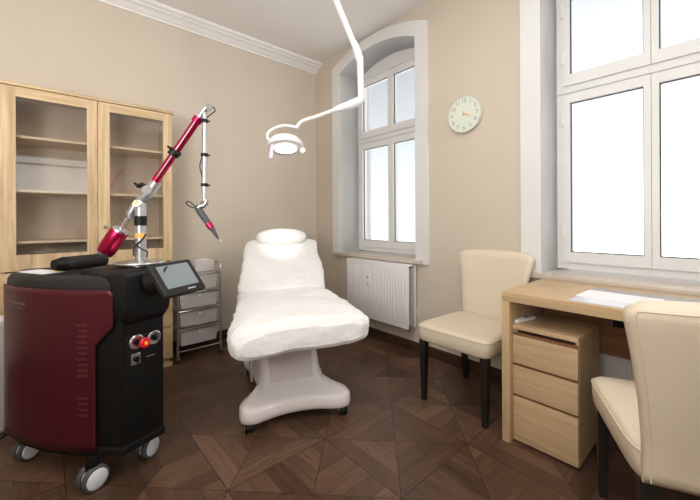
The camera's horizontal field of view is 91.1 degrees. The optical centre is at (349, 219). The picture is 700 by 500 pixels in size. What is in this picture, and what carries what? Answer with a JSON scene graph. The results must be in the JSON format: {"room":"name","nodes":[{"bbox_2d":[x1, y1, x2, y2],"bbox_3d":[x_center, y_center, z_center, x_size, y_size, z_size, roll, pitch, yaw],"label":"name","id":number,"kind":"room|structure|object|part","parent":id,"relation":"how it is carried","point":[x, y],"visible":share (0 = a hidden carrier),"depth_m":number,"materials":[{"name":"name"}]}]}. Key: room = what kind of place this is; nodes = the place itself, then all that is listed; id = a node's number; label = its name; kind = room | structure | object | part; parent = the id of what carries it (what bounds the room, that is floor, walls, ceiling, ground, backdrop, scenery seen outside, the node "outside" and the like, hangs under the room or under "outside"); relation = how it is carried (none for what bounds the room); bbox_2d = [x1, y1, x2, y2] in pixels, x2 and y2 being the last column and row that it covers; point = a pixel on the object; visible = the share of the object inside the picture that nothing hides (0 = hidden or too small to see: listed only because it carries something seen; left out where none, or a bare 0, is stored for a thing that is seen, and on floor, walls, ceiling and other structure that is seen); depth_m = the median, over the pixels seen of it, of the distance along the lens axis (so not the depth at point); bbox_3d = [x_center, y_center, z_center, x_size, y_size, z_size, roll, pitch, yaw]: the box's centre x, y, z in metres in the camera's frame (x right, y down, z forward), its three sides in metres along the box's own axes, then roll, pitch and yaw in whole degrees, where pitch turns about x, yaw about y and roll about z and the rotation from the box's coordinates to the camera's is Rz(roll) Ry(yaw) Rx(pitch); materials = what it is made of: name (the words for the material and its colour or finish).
{"room":"examination room","nodes":[
{"label":"examination room","id":0,"kind":"room"},
{"bbox_2d":[0,0,316,340],"bbox_3d":[-1.991,-0.315,2.639,4.114,2.850,0.200,0,0,-41],"label":"wall","id":1,"kind":"structure","parent":0,"point":[94,48],"depth_m":3.08,"materials":[{"name":"paint"}]},
{"bbox_2d":[173,329,227,349],"bbox_3d":[-1.838,1.069,2.625,3.914,0.080,0.015,0,0,-41],"label":"baseboard","id":2,"kind":"structure","parent":1,"relation":"attached to","point":[224,332],"depth_m":3.10,"materials":[{"name":"brown wood"}]},
{"bbox_2d":[96,0,321,74],"bbox_3d":[-1.815,-1.696,2.584,3.914,0.090,0.125,0,0,-41],"label":"trim","id":3,"kind":"structure","parent":1,"relation":"attached to","point":[151,9],"depth_m":3.09,"materials":[{"name":"white paint"}]},
{"bbox_2d":[154,0,431,62],"bbox_3d":[0.045,-1.800,0.645,4.534,0.100,5.895,0,0,-41],"label":"ceiling","id":4,"kind":"structure","parent":0,"point":[312,29],"depth_m":2.98,"materials":[{"name":"paint"}]},
{"bbox_2d":[266,0,363,157],"bbox_3d":[-0.216,-1.058,2.111,0.603,1.381,0.214,0,0,-3],"label":"lamp","id":5,"kind":"object","parent":4,"relation":"attached to","point":[285,144],"visible":1,"depth_m":2.08,"materials":[{"name":"white metal"}]},
{"bbox_3d":[-0.467,-0.427,2.040,0.033,0.121,0.021,0,0,-3],"label":"sterile handle","id":6,"kind":"part","parent":5,"relation":"part of","materials":[{"name":"white plastic"}]},
{"bbox_3d":[-0.205,-0.625,2.100,0.259,0.128,0.023,0,0,0],"label":"spring arm","id":7,"kind":"part","parent":5,"relation":"part of","materials":[{"name":"white metal"}]},
{"bbox_3d":[-0.099,-1.374,2.100,0.310,0.685,0.038,0,0,0],"label":"arm","id":8,"kind":"part","parent":5,"relation":"part of","materials":[{"name":"white metal"}]},
{"bbox_3d":[0.065,-0.861,2.100,0.045,0.285,0.040,0,0,-8],"label":"drop arm","id":9,"kind":"part","parent":5,"relation":"part of","materials":[{"name":"white metal"}]},
{"bbox_2d":[0,335,699,499],"bbox_3d":[-0.098,1.151,0.505,4.114,0.100,5.895,0,0,-41],"label":"floor","id":10,"kind":"structure","parent":0,"point":[390,443],"depth_m":1.61,"materials":[{"name":"brown wood"}]},
{"bbox_2d":[0,315,3,433],"bbox_3d":[-1.900,0.807,1.780,0.228,0.605,0.228,0,0,-41],"label":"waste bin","id":11,"kind":"object","parent":10,"relation":"on","point":[1,316],"visible":0.21,"depth_m":1.77,"materials":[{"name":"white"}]},
{"bbox_3d":[-1.901,0.534,1.780,0.228,0.060,0.228,0,0,-41],"label":"lid","id":12,"kind":"part","parent":11,"relation":"part of","materials":[{"name":"white ceramic"}]},
{"bbox_2d":[0,79,173,367],"bbox_3d":[-1.791,0.145,2.412,0.945,1.927,0.362,0,0,-41],"label":"display cabinet","id":13,"kind":"object","parent":10,"relation":"on","point":[70,163],"visible":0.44,"depth_m":2.37,"materials":[{"name":"brown wood"}]},
{"bbox_3d":[-1.864,0.437,2.151,0.459,0.245,0.020,0,0,-41],"label":"drawer","id":14,"kind":"part","parent":13,"relation":"part of","materials":[{"name":"brown wood"}]},
{"bbox_3d":[-1.867,-0.245,2.151,0.459,1.098,0.020,0,0,-41],"label":"door","id":15,"kind":"part","parent":13,"relation":"part of","materials":[{"name":"brown wood"}]},
{"bbox_3d":[-1.860,-0.764,2.151,0.337,0.058,0.012,0,0,-41],"label":"door rail","id":16,"kind":"part","parent":13,"relation":"part of","materials":[{"name":"brown wood"}]},
{"bbox_3d":[-1.907,0.141,2.544,0.881,1.877,0.010,0,0,-41],"label":"panel","id":17,"kind":"part","parent":13,"relation":"part of","materials":[{"name":"beige wood"}]},
{"bbox_3d":[-1.801,-0.808,2.418,0.945,0.020,0.346,0,0,-41],"label":"panel","id":18,"kind":"part","parent":13,"relation":"part of","materials":[{"name":"brown wood"}]},
{"bbox_2d":[16,235,162,243],"bbox_3d":[-1.810,0.136,2.434,0.879,0.015,0.282,0,0,-41],"label":"shelf","id":19,"kind":"object","parent":13,"relation":"attached to","point":[55,239],"depth_m":2.36,"materials":[{"name":"beige wood"}]},
{"bbox_2d":[16,190,162,198],"bbox_3d":[-1.812,-0.177,2.434,0.879,0.015,0.282,0,0,-41],"label":"shelf","id":20,"kind":"object","parent":13,"relation":"attached to","point":[39,194],"depth_m":2.36,"materials":[{"name":"beige wood"}]},
{"bbox_2d":[16,135,162,158],"bbox_3d":[-1.813,-0.508,2.434,0.879,0.015,0.282,0,0,-41],"label":"shelf","id":21,"kind":"object","parent":13,"relation":"attached to","point":[24,142],"depth_m":2.39,"materials":[{"name":"beige wood"}]},
{"bbox_3d":[-1.522,-0.247,2.456,0.454,1.098,0.020,0,0,-41],"label":"door","id":22,"kind":"part","parent":13,"relation":"part of","materials":[{"name":"brown wood"}]},
{"bbox_3d":[-1.518,-0.766,2.453,0.329,0.058,0.012,0,0,-41],"label":"door rail","id":23,"kind":"part","parent":13,"relation":"part of","materials":[{"name":"brown wood"}]},
{"bbox_3d":[-1.468,0.139,2.728,0.020,1.877,0.316,0,0,-41],"label":"panel","id":24,"kind":"part","parent":13,"relation":"part of","materials":[{"name":"brown wood"}]},
{"bbox_3d":[-1.517,0.682,2.456,0.454,0.240,0.020,0,0,-41],"label":"drawer","id":25,"kind":"part","parent":13,"relation":"part of","materials":[{"name":"brown wood"}]},
{"bbox_3d":[-1.516,0.922,2.456,0.454,0.230,0.020,0,0,-41],"label":"drawer","id":26,"kind":"part","parent":13,"relation":"part of","materials":[{"name":"brown wood"}]},
{"bbox_2d":[3,103,221,493],"bbox_3d":[-1.150,0.278,1.584,1.036,1.656,0.388,0,0,16],"label":"machine","id":27,"kind":"object","parent":10,"relation":"on","point":[83,348],"visible":1,"depth_m":1.47,"materials":[{"name":"black plastic"}]},
{"bbox_2d":[19,269,64,274],"bbox_3d":[-1.444,0.242,1.605,0.200,0.002,0.090,0,0,23],"label":"paper sheet","id":28,"kind":"object","parent":27,"relation":"on","point":[38,271],"visible":1,"depth_m":1.60,"materials":[{"name":"white paper"}]},
{"bbox_3d":[-1.303,0.633,1.496,0.640,0.677,0.075,0,0,17],"label":"panel","id":29,"kind":"part","parent":27,"relation":"part of","materials":[{"name":"red paint"}]},
{"bbox_2d":[50,254,108,270],"bbox_3d":[-1.319,0.206,1.686,0.070,0.070,0.240,0,0,17],"label":"holder","id":30,"kind":"object","parent":27,"relation":"on","point":[68,263],"visible":0.92,"depth_m":1.65,"materials":[{"name":"black plastic"}]},
{"bbox_3d":[-1.032,-0.024,1.620,0.131,0.163,0.024,0,0,0],"label":"counterweight rod","id":31,"kind":"part","parent":27,"relation":"part of","materials":[{"name":"silver metal"}]},
{"bbox_2d":[131,352,140,365],"bbox_3d":[-0.928,0.601,1.488,0.010,0.048,0.040,0,0,24],"label":"switch plate","id":32,"kind":"object","parent":27,"relation":"attached to","point":[135,356],"depth_m":1.48,"materials":[{"name":"silver metal"}]},
{"bbox_2d":[129,334,143,348],"bbox_3d":[-0.925,0.528,1.489,0.011,0.062,0.062,0,0,30],"label":"socket","id":33,"kind":"object","parent":27,"relation":"attached to","point":[136,341],"depth_m":1.48,"materials":[{"name":"silver plastic"}]},
{"bbox_2d":[133,356,139,362],"bbox_3d":[-0.919,0.601,1.483,0.017,0.026,0.024,0,0,30],"label":"switch","id":34,"kind":"object","parent":27,"relation":"attached to","point":[136,359],"depth_m":1.48,"materials":[{"name":"black plastic"}]},
{"bbox_3d":[-0.914,0.710,1.524,0.010,0.410,0.157,0,0,30],"label":"plate","id":35,"kind":"part","parent":27,"relation":"part of","materials":[{"name":"black plastic"}]},
{"bbox_2d":[147,330,160,344],"bbox_3d":[-0.887,0.531,1.555,0.011,0.062,0.062,0,0,30],"label":"socket","id":36,"kind":"object","parent":27,"relation":"attached to","point":[154,336],"depth_m":1.56,"materials":[{"name":"silver plastic"}]},
{"bbox_3d":[-0.810,-0.334,1.603,0.188,0.269,0.007,0,0,0],"label":"boom rail","id":37,"kind":"part","parent":27,"relation":"part of","materials":[{"name":"red metal"}]},
{"bbox_2d":[172,259,222,363],"bbox_3d":[-1.298,0.727,2.863,0.352,0.759,0.337,0,0,-41],"label":"trolley","id":38,"kind":"object","parent":10,"relation":"on","point":[195,313],"visible":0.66,"depth_m":2.79,"materials":[{"name":"silver metal"}]},
{"bbox_3d":[-1.422,0.702,2.754,0.016,0.709,0.306,0,0,-41],"label":"frame","id":39,"kind":"part","parent":38,"relation":"part of","materials":[{"name":"silver metal"}]},
{"bbox_2d":[173,321,217,346],"bbox_3d":[-1.295,0.927,2.860,0.301,0.124,0.278,0,0,-41],"label":"tub","id":40,"kind":"object","parent":38,"relation":"in","point":[188,335],"depth_m":2.77,"materials":[{"name":"white plastic"}]},
{"bbox_2d":[173,304,217,327],"bbox_3d":[-1.296,0.780,2.860,0.301,0.124,0.278,0,0,-41],"label":"tub","id":41,"kind":"object","parent":38,"relation":"in","point":[191,316],"depth_m":2.77,"materials":[{"name":"white plastic"}]},
{"bbox_2d":[173,288,217,309],"bbox_3d":[-1.296,0.639,2.860,0.301,0.124,0.278,0,0,-41],"label":"tub","id":42,"kind":"object","parent":38,"relation":"in","point":[207,296],"depth_m":2.77,"materials":[{"name":"white plastic"}]},
{"bbox_3d":[-1.203,1.023,2.756,0.330,0.012,0.012,0,0,-41],"label":"rail","id":43,"kind":"part","parent":38,"relation":"part of","materials":[{"name":"silver metal"}]},
{"bbox_3d":[-1.204,0.861,2.756,0.330,0.012,0.012,0,0,-41],"label":"rail","id":44,"kind":"part","parent":38,"relation":"part of","materials":[{"name":"silver metal"}]},
{"bbox_3d":[-1.204,0.714,2.756,0.330,0.012,0.012,0,0,-41],"label":"rail","id":45,"kind":"part","parent":38,"relation":"part of","materials":[{"name":"silver metal"}]},
{"bbox_3d":[-1.205,0.573,2.756,0.330,0.012,0.012,0,0,-41],"label":"rail","id":46,"kind":"part","parent":38,"relation":"part of","materials":[{"name":"silver metal"}]},
{"bbox_2d":[196,269,217,288],"bbox_3d":[-1.297,0.500,2.860,0.301,0.124,0.278,0,0,-41],"label":"drawer","id":47,"kind":"object","parent":38,"relation":"in","point":[209,278],"depth_m":2.83,"materials":[{"name":"white plastic"}]},
{"bbox_3d":[-1.206,0.434,2.756,0.330,0.012,0.012,0,0,-41],"label":"rail","id":48,"kind":"part","parent":38,"relation":"part of","materials":[{"name":"silver metal"}]},
{"bbox_3d":[-1.175,0.701,2.972,0.016,0.709,0.306,0,0,-41],"label":"frame","id":49,"kind":"part","parent":38,"relation":"part of","materials":[{"name":"silver metal"}]},
{"bbox_2d":[227,229,368,433],"bbox_3d":[-0.427,0.586,2.264,0.713,1.033,1.305,0,0,-19],"label":"chair","id":50,"kind":"object","parent":10,"relation":"on","point":[285,312],"visible":1,"depth_m":1.91,"materials":[{"name":"white"}]},
{"bbox_3d":[-0.521,0.742,1.851,0.058,0.323,0.147,0,0,-5],"label":"release lever","id":51,"kind":"part","parent":50,"relation":"part of","materials":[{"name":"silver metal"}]},
{"bbox_2d":[256,229,305,244],"bbox_3d":[-0.557,0.143,2.796,0.401,0.146,0.149,0,0,-19],"label":"cushion","id":52,"kind":"object","parent":50,"relation":"on","point":[271,236],"depth_m":2.74,"materials":[{"name":"white fabric"}]},
{"bbox_3d":[-0.511,0.354,2.597,0.653,0.398,0.616,0,0,-19],"label":"backrest","id":53,"kind":"part","parent":50,"relation":"part of","materials":[{"name":"white fabric"}]},
{"bbox_3d":[-0.356,0.550,2.045,0.705,0.211,0.839,0,0,-19],"label":"seat","id":54,"kind":"part","parent":50,"relation":"part of","materials":[{"name":"white fabric"}]},
{"bbox_2d":[418,249,533,429],"bbox_3d":[0.783,0.649,2.137,0.619,0.895,0.503,0,0,-41],"label":"dining chair","id":55,"kind":"object","parent":10,"relation":"on","point":[475,330],"visible":0.76,"depth_m":2.13,"materials":[{"name":"beige leather"}]},
{"bbox_3d":[0.455,0.913,2.107,0.042,0.370,0.042,0,0,-41],"label":"leg","id":56,"kind":"part","parent":55,"relation":"part of","materials":[{"name":"black wood"}]},
{"bbox_3d":[0.742,0.675,2.101,0.504,0.107,0.467,0,0,-41],"label":"seat","id":57,"kind":"part","parent":55,"relation":"part of","materials":[{"name":"beige leather"}]},
{"bbox_3d":[0.789,0.911,2.379,0.078,0.370,0.042,0,0,-41],"label":"leg","id":58,"kind":"part","parent":55,"relation":"part of","materials":[{"name":"black wood"}]},
{"bbox_3d":[0.714,0.911,1.814,0.042,0.370,0.042,0,0,-41],"label":"leg","id":59,"kind":"part","parent":55,"relation":"part of","materials":[{"name":"black wood"}]},
{"bbox_3d":[0.959,0.460,2.293,0.144,0.520,0.503,0,0,-41],"label":"backrest","id":60,"kind":"part","parent":55,"relation":"part of","materials":[{"name":"beige leather"}]},
{"bbox_2d":[513,312,599,467],"bbox_3d":[1.034,0.806,1.718,0.352,0.578,0.280,0,0,-41],"label":"drawer unit","id":61,"kind":"object","parent":10,"relation":"on","point":[556,358],"visible":0.97,"depth_m":1.60,"materials":[{"name":"brown wood"}]},
{"bbox_2d":[515,314,535,322],"bbox_3d":[0.890,0.509,1.774,0.150,0.016,0.052,0,0,-29],"label":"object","id":62,"kind":"object","parent":61,"relation":"on","point":[527,317],"visible":0.77,"depth_m":1.76,"materials":[{"name":"white plastic"}]},
{"bbox_3d":[0.953,0.813,1.823,0.334,0.550,0.015,0,0,-41],"label":"panel","id":63,"kind":"part","parent":61,"relation":"part of","materials":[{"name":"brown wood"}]},
{"bbox_3d":[0.907,0.637,1.607,0.017,0.135,0.278,0,0,-41],"label":"drawer","id":64,"kind":"part","parent":61,"relation":"part of","materials":[{"name":"brown wood"}]},
{"bbox_3d":[0.908,0.788,1.607,0.017,0.138,0.278,0,0,-41],"label":"drawer","id":65,"kind":"part","parent":61,"relation":"part of","materials":[{"name":"brown wood"}]},
{"bbox_3d":[0.909,0.977,1.607,0.017,0.213,0.278,0,0,-41],"label":"drawer","id":66,"kind":"part","parent":61,"relation":"part of","materials":[{"name":"brown wood"}]},
{"bbox_3d":[1.032,0.527,1.718,0.352,0.020,0.280,0,0,-41],"label":"panel","id":67,"kind":"part","parent":61,"relation":"part of","materials":[{"name":"brown wood"}]},
{"bbox_3d":[1.162,0.801,1.831,0.010,0.527,0.250,0,0,-41],"label":"panel","id":68,"kind":"part","parent":61,"relation":"part of","materials":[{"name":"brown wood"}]},
{"bbox_3d":[1.128,0.812,1.624,0.334,0.550,0.015,0,0,-41],"label":"panel","id":69,"kind":"part","parent":61,"relation":"part of","materials":[{"name":"brown wood"}]},
{"bbox_2d":[502,279,699,442],"bbox_3d":[1.431,0.723,1.371,0.555,0.740,1.405,0,0,-41],"label":"desk","id":70,"kind":"object","parent":10,"relation":"on","point":[550,296],"visible":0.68,"depth_m":1.70,"materials":[{"name":"brown wood"}]},
{"bbox_3d":[0.954,0.748,1.862,0.490,0.694,0.038,0,0,-41],"label":"panel","id":71,"kind":"part","parent":70,"relation":"part of","materials":[{"name":"brown wood"}]},
{"bbox_3d":[1.529,0.542,1.459,0.020,0.260,1.307,0,0,-41],"label":"panel","id":72,"kind":"part","parent":70,"relation":"part of","materials":[{"name":"brown wood"}]},
{"bbox_2d":[613,320,624,328],"bbox_3d":[1.334,0.469,1.603,0.079,0.080,0.160,0,0,-41],"label":"box","id":73,"kind":"object","parent":70,"relation":"attached to","point":[620,324],"visible":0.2,"depth_m":1.62,"materials":[{"name":"black plastic"}]},
{"bbox_2d":[569,287,699,308],"bbox_3d":[1.384,0.351,1.355,0.415,0.004,0.800,0,0,-41],"label":"desk pad","id":74,"kind":"object","parent":70,"relation":"on","point":[576,298],"visible":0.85,"depth_m":1.52,"materials":[{"name":"grey"}]},
{"bbox_2d":[575,290,663,303],"bbox_3d":[1.210,0.349,1.548,0.200,0.001,0.280,0,0,-39],"label":"paper sheet","id":75,"kind":"object","parent":74,"relation":"on","point":[630,299],"visible":0.79,"depth_m":1.55,"materials":[{"name":"white paper"}]},
{"bbox_2d":[591,300,699,499],"bbox_3d":[1.069,0.647,1.040,0.503,0.895,0.619,0,0,25],"label":"dining chair","id":76,"kind":"object","parent":10,"relation":"on","point":[653,419],"visible":1,"depth_m":0.90,"materials":[{"name":"beige leather"}]},
{"bbox_3d":[1.003,0.910,1.364,0.042,0.370,0.042,0,0,25],"label":"leg","id":77,"kind":"part","parent":76,"relation":"part of","materials":[{"name":"black wood"}]},
{"bbox_3d":[1.092,0.673,1.090,0.467,0.107,0.504,0,0,25],"label":"seat","id":78,"kind":"part","parent":76,"relation":"part of","materials":[{"name":"beige leather"}]},
{"bbox_3d":[0.840,0.911,0.966,0.042,0.370,0.078,0,0,25],"label":"leg","id":79,"kind":"part","parent":76,"relation":"part of","materials":[{"name":"black wood"}]},
{"bbox_3d":[0.970,0.460,0.826,0.503,0.520,0.144,0,0,25],"label":"backrest","id":80,"kind":"part","parent":76,"relation":"part of","materials":[{"name":"beige leather"}]},
{"bbox_2d":[316,0,539,368],"bbox_3d":[1.660,-0.333,1.932,0.420,2.850,5.695,0,0,-41],"label":"wall","id":81,"kind":"structure","parent":0,"point":[474,45],"depth_m":2.58,"materials":[{"name":"paint"}]},
{"bbox_2d":[332,20,428,264],"bbox_3d":[0.369,-0.688,3.351,0.478,2.103,1.217,0,0,-41],"label":"window","id":82,"kind":"structure","parent":81,"relation":"in","point":[394,50],"depth_m":3.41,"materials":[{"name":"white paint"}]},
{"bbox_3d":[0.276,-1.169,3.563,0.069,0.605,0.434,0,0,-41],"label":"sash","id":83,"kind":"part","parent":82,"relation":"part of","materials":[{"name":"white paint"}]},
{"bbox_3d":[0.281,-0.264,3.563,0.069,1.085,0.434,0,0,-41],"label":"sash","id":84,"kind":"part","parent":82,"relation":"part of","materials":[{"name":"white paint"}]},
{"bbox_3d":[0.207,0.347,3.204,0.033,0.033,1.127,0,0,-41],"label":"sill","id":85,"kind":"part","parent":82,"relation":"part of","materials":[{"name":"stone"}]},
{"bbox_3d":[0.342,0.344,3.323,0.328,0.028,0.975,0,0,-41],"label":"sill","id":86,"kind":"part","parent":82,"relation":"part of","materials":[{"name":"stone"}]},
{"bbox_3d":[0.434,-0.654,3.409,0.070,1.953,0.961,0,0,-41],"label":"frame","id":87,"kind":"part","parent":82,"relation":"part of","materials":[{"name":"white paint"}]},
{"bbox_3d":[0.565,-1.170,3.236,0.069,0.605,0.434,0,0,-41],"label":"sash","id":88,"kind":"part","parent":82,"relation":"part of","materials":[{"name":"white paint"}]},
{"bbox_3d":[0.570,-0.265,3.236,0.069,1.085,0.434,0,0,-41],"label":"sash","id":89,"kind":"part","parent":82,"relation":"part of","materials":[{"name":"white paint"}]},
{"bbox_2d":[347,257,416,331],"bbox_3d":[0.258,0.646,3.096,0.146,0.556,0.760,0,0,-41],"label":"radiator","id":90,"kind":"object","parent":81,"relation":"attached to","point":[384,291],"visible":0.91,"depth_m":2.98,"materials":[{"name":"white metal"}]},
{"bbox_2d":[349,257,414,266],"bbox_3d":[0.257,0.376,3.097,0.096,0.016,0.752,0,0,-41],"label":"grille","id":91,"kind":"object","parent":90,"relation":"attached to","point":[372,262],"depth_m":3.05,"materials":[{"name":"white metal"}]},
{"bbox_3d":[0.295,0.631,3.128,0.010,0.519,0.760,0,0,-41],"label":"panel","id":92,"kind":"part","parent":90,"relation":"part of","materials":[{"name":"white metal"}]},
{"bbox_2d":[368,327,501,381],"bbox_3d":[1.442,1.053,1.857,0.015,0.080,5.480,0,0,-41],"label":"baseboard","id":93,"kind":"structure","parent":81,"relation":"attached to","point":[474,366],"depth_m":2.71,"materials":[{"name":"brown wood"}]},
{"bbox_2d":[448,95,482,132],"bbox_3d":[0.839,-0.772,2.513,0.037,0.272,0.272,0,0,-41],"label":"wall clock","id":94,"kind":"object","parent":81,"relation":"attached to","point":[465,114],"visible":1,"depth_m":2.50,"materials":[{"name":"beige plastic"}]},
{"bbox_2d":[520,0,699,295],"bbox_3d":[1.655,-0.695,1.895,0.478,2.103,1.217,0,0,-41],"label":"window","id":95,"kind":"structure","parent":81,"relation":"in","point":[549,86],"depth_m":2.14,"materials":[{"name":"white paint"}]},
{"bbox_3d":[1.563,-1.175,2.107,0.069,0.605,0.434,0,0,-41],"label":"sash","id":96,"kind":"part","parent":95,"relation":"part of","materials":[{"name":"white paint"}]},
{"bbox_3d":[1.567,-0.270,2.107,0.069,1.085,0.434,0,0,-41],"label":"sash","id":97,"kind":"part","parent":95,"relation":"part of","materials":[{"name":"white paint"}]},
{"bbox_3d":[1.494,0.341,1.748,0.033,0.033,1.127,0,0,-41],"label":"sill","id":98,"kind":"part","parent":95,"relation":"part of","materials":[{"name":"stone"}]},
{"bbox_3d":[1.629,0.338,1.867,0.328,0.028,0.975,0,0,-41],"label":"sill","id":99,"kind":"part","parent":95,"relation":"part of","materials":[{"name":"stone"}]},
{"bbox_3d":[1.852,-1.177,1.780,0.069,0.605,0.434,0,0,-41],"label":"sash","id":100,"kind":"part","parent":95,"relation":"part of","materials":[{"name":"white paint"}]},
{"bbox_3d":[1.856,-0.272,1.780,0.069,1.085,0.434,0,0,-41],"label":"sash","id":101,"kind":"part","parent":95,"relation":"part of","materials":[{"name":"white paint"}]},
{"bbox_2d":[600,353,634,380],"bbox_3d":[1.483,0.678,1.735,0.113,0.457,0.960,0,0,-41],"label":"radiator","id":102,"kind":"object","parent":81,"relation":"attached to","point":[610,366],"visible":0.02,"depth_m":1.78,"materials":[{"name":"white metal"}]}
]}

